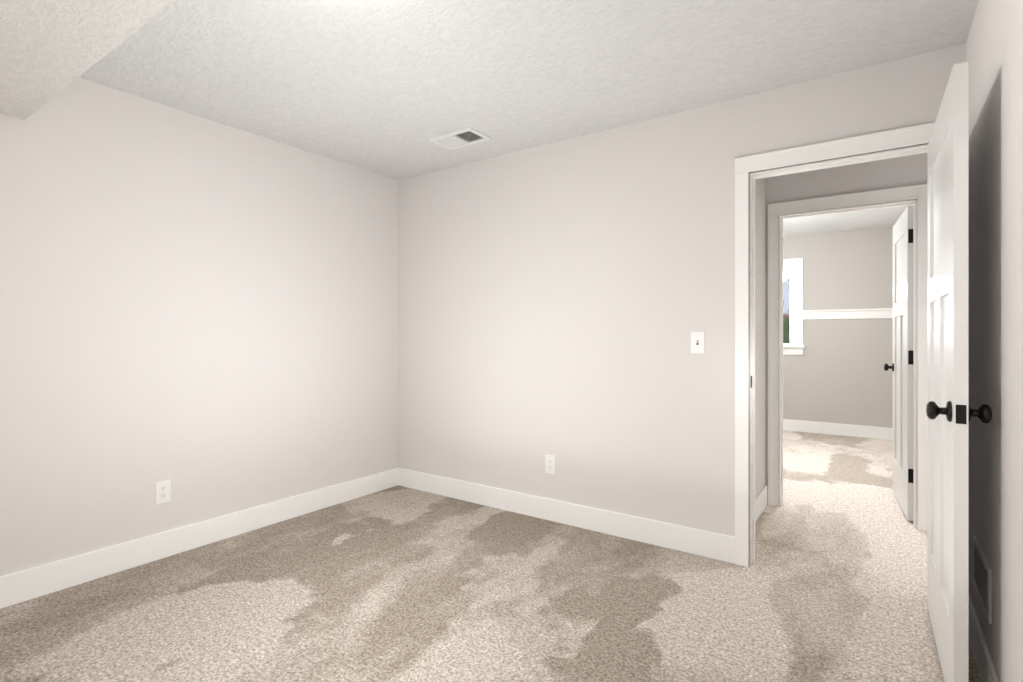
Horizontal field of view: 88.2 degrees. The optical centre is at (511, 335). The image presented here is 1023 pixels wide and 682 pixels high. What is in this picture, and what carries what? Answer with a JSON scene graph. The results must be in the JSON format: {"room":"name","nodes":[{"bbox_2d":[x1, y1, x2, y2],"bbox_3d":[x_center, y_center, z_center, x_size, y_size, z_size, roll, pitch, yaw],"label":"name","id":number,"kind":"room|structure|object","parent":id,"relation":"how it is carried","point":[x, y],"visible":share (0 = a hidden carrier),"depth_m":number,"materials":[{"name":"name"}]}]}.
{"room":"empty bedroom","nodes":[
{"label":"empty bedroom","id":0,"kind":"room"},
{"bbox_2d":[0,0,173,119],"bbox_3d":[-1.152,-1.115,0.866,3.480,0.270,1.300,0,0,35],"label":"ceiling","id":1,"kind":"structure","parent":0,"point":[50,49],"depth_m":1.75,"materials":[{"name":"white paint"}]},
{"bbox_2d":[0,77,397,575],"bbox_3d":[-1.978,-0.025,2.822,0.115,2.450,3.790,0,0,35],"label":"wall","id":2,"kind":"structure","parent":0,"point":[201,313],"depth_m":2.90,"materials":[{"name":"white paint"}]},
{"bbox_2d":[155,479,170,503],"bbox_3d":[-1.882,0.843,2.853,0.007,0.118,0.072,0,0,35],"label":"outlet","id":3,"kind":"object","parent":2,"relation":"attached to","point":[162,491],"visible":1,"depth_m":2.85,"materials":[{"name":"white plastic"}]},
{"bbox_2d":[0,468,399,608],"bbox_3d":[-1.925,1.130,2.785,0.014,0.140,3.560,0,0,35],"label":"baseboard","id":4,"kind":"structure","parent":2,"relation":"attached to","point":[48,579],"depth_m":2.88,"materials":[{"name":"white wood"}]},
{"bbox_2d":[0,430,980,681],"bbox_3d":[1.255,1.230,3.332,5.400,0.060,8.900,0,0,35],"label":"floor","id":5,"kind":"structure","parent":0,"point":[398,583],"depth_m":2.37,"materials":[{"name":"beige carpet"}]},
{"bbox_2d":[79,0,978,236],"bbox_3d":[1.255,-1.310,3.332,5.400,0.120,8.900,0,0,35],"label":"ceiling","id":6,"kind":"structure","parent":0,"point":[388,88],"depth_m":2.42,"materials":[{"name":"white paint"}]},
{"bbox_2d":[429,127,490,149],"bbox_3d":[-0.326,-1.245,3.339,0.340,0.012,0.210,0,0,35],"label":"ceiling vent","id":7,"kind":"object","parent":6,"relation":"in","point":[467,136],"visible":0.98,"depth_m":3.33,"materials":[{"name":"white metal"}]},
{"bbox_2d":[398,43,965,536],"bbox_3d":[1.007,-0.025,2.977,4.830,2.450,0.115,0,0,35],"label":"wall","id":8,"kind":"structure","parent":0,"point":[560,301],"depth_m":3.22,"materials":[{"name":"white paint"}]},
{"bbox_2d":[545,454,554,473],"bbox_3d":[0.251,0.836,3.432,0.072,0.118,0.007,0,0,35],"label":"outlet","id":9,"kind":"object","parent":8,"relation":"attached to","point":[549,463],"visible":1,"depth_m":3.43,"materials":[{"name":"white plastic"}]},
{"bbox_2d":[400,468,734,563],"bbox_3d":[0.144,1.130,3.502,2.523,0.140,0.014,0,0,35],"label":"baseboard","id":10,"kind":"structure","parent":8,"relation":"attached to","point":[713,545],"depth_m":3.28,"materials":[{"name":"white wood"}]},
{"bbox_2d":[691,332,703,352],"bbox_3d":[1.016,0.038,2.889,0.072,0.118,0.020,0,0,35],"label":"light switch","id":11,"kind":"object","parent":8,"relation":"attached to","point":[697,342],"visible":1,"depth_m":2.89,"materials":[{"name":"white plastic"}]},
{"bbox_2d":[735,122,934,567],"bbox_3d":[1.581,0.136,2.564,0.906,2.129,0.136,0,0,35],"label":"door frame","id":12,"kind":"structure","parent":8,"relation":"attached to","point":[899,138],"depth_m":2.77,"materials":[{"name":"white wood"}]},
{"bbox_2d":[926,61,991,681],"bbox_3d":[1.607,0.178,1.960,0.159,2.020,0.862,0,0,34],"label":"door","id":13,"kind":"structure","parent":8,"relation":"in","point":[950,412],"depth_m":1.68,"materials":[{"name":"white wood"}]},
{"bbox_2d":[755,178,765,497],"bbox_3d":[1.465,-0.025,3.365,0.115,2.450,1.045,0,0,35],"label":"wall","id":14,"kind":"structure","parent":0,"point":[760,334],"depth_m":3.60,"materials":[{"name":"white paint"}]},
{"bbox_2d":[755,485,766,522],"bbox_3d":[1.518,1.130,3.329,0.014,0.140,1.005,0,0,35],"label":"baseboard","id":15,"kind":"structure","parent":14,"relation":"attached to","point":[761,499],"depth_m":3.53,"materials":[{"name":"white wood"}]},
{"bbox_2d":[783,227,892,427],"bbox_3d":[3.392,-0.025,6.825,3.130,2.450,0.115,0,0,35],"label":"wall","id":16,"kind":"structure","parent":0,"point":[836,372],"depth_m":6.33,"materials":[{"name":"grey paint"}]},
{"bbox_2d":[783,258,802,354],"bbox_3d":[3.239,-0.365,6.921,1.040,1.210,0.133,0,0,35],"label":"window","id":17,"kind":"structure","parent":16,"relation":"in","point":[794,267],"depth_m":6.62,"materials":[{"name":"white wood"}]},
{"bbox_2d":[783,345,804,347],"bbox_3d":[3.228,0.135,6.906,1.090,0.030,0.170,0,0,35],"label":"window sill","id":18,"kind":"structure","parent":16,"relation":"attached to","point":[793,346],"depth_m":6.59,"materials":[{"name":"white wood"}]},
{"bbox_2d":[783,419,892,439],"bbox_3d":[3.359,1.130,6.770,2.850,0.140,0.014,0,0,35],"label":"baseboard","id":19,"kind":"structure","parent":16,"relation":"attached to","point":[885,433],"depth_m":6.35,"materials":[{"name":"white wood"}]},
{"bbox_2d":[803,308,892,319],"bbox_3d":[4.080,-0.258,6.247,1.110,0.115,0.045,0,0,35],"label":"trim","id":20,"kind":"structure","parent":16,"relation":"attached to","point":[876,313],"depth_m":6.28,"materials":[{"name":"white wood"}]},
{"bbox_2d":[766,153,926,503],"bbox_3d":[1.918,-0.025,3.756,4.230,2.450,0.115,0,0,35],"label":"wall","id":21,"kind":"structure","parent":0,"point":[903,171],"depth_m":3.50,"materials":[{"name":"white paint"}]},
{"bbox_2d":[884,206,912,520],"bbox_3d":[2.752,0.178,3.716,0.159,2.020,0.779,0,0,30],"label":"door","id":22,"kind":"structure","parent":21,"relation":"in","point":[901,367],"depth_m":3.63,"materials":[{"name":"white wood"}]},
{"bbox_2d":[966,0,1022,681],"bbox_3d":[0.936,-0.025,0.715,0.115,2.450,3.675,0,0,35],"label":"wall","id":23,"kind":"structure","parent":0,"point":[994,50],"depth_m":1.64,"materials":[{"name":"white paint"}]},
{"bbox_2d":[973,535,991,623],"bbox_3d":[1.681,0.860,1.888,0.008,0.180,0.360,0,0,35],"label":"air vent","id":24,"kind":"object","parent":23,"relation":"in","point":[982,575],"visible":1,"depth_m":1.85,"materials":[{"name":"white metal"}]},
{"bbox_2d":[969,594,999,681],"bbox_3d":[0.910,1.130,0.791,0.014,0.140,3.540,0,0,35],"label":"baseboard","id":25,"kind":"structure","parent":23,"relation":"attached to","point":[985,666],"depth_m":1.86,"materials":[{"name":"white wood"}]},
{"label":"outside","id":26,"kind":"structure","parent":0,"visible":0},
{"bbox_2d":[783,272,789,342],"bbox_3d":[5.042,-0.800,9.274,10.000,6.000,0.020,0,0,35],"label":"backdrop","id":27,"kind":"structure","parent":26,"point":[786,284],"depth_m":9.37,"materials":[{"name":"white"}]}
]}

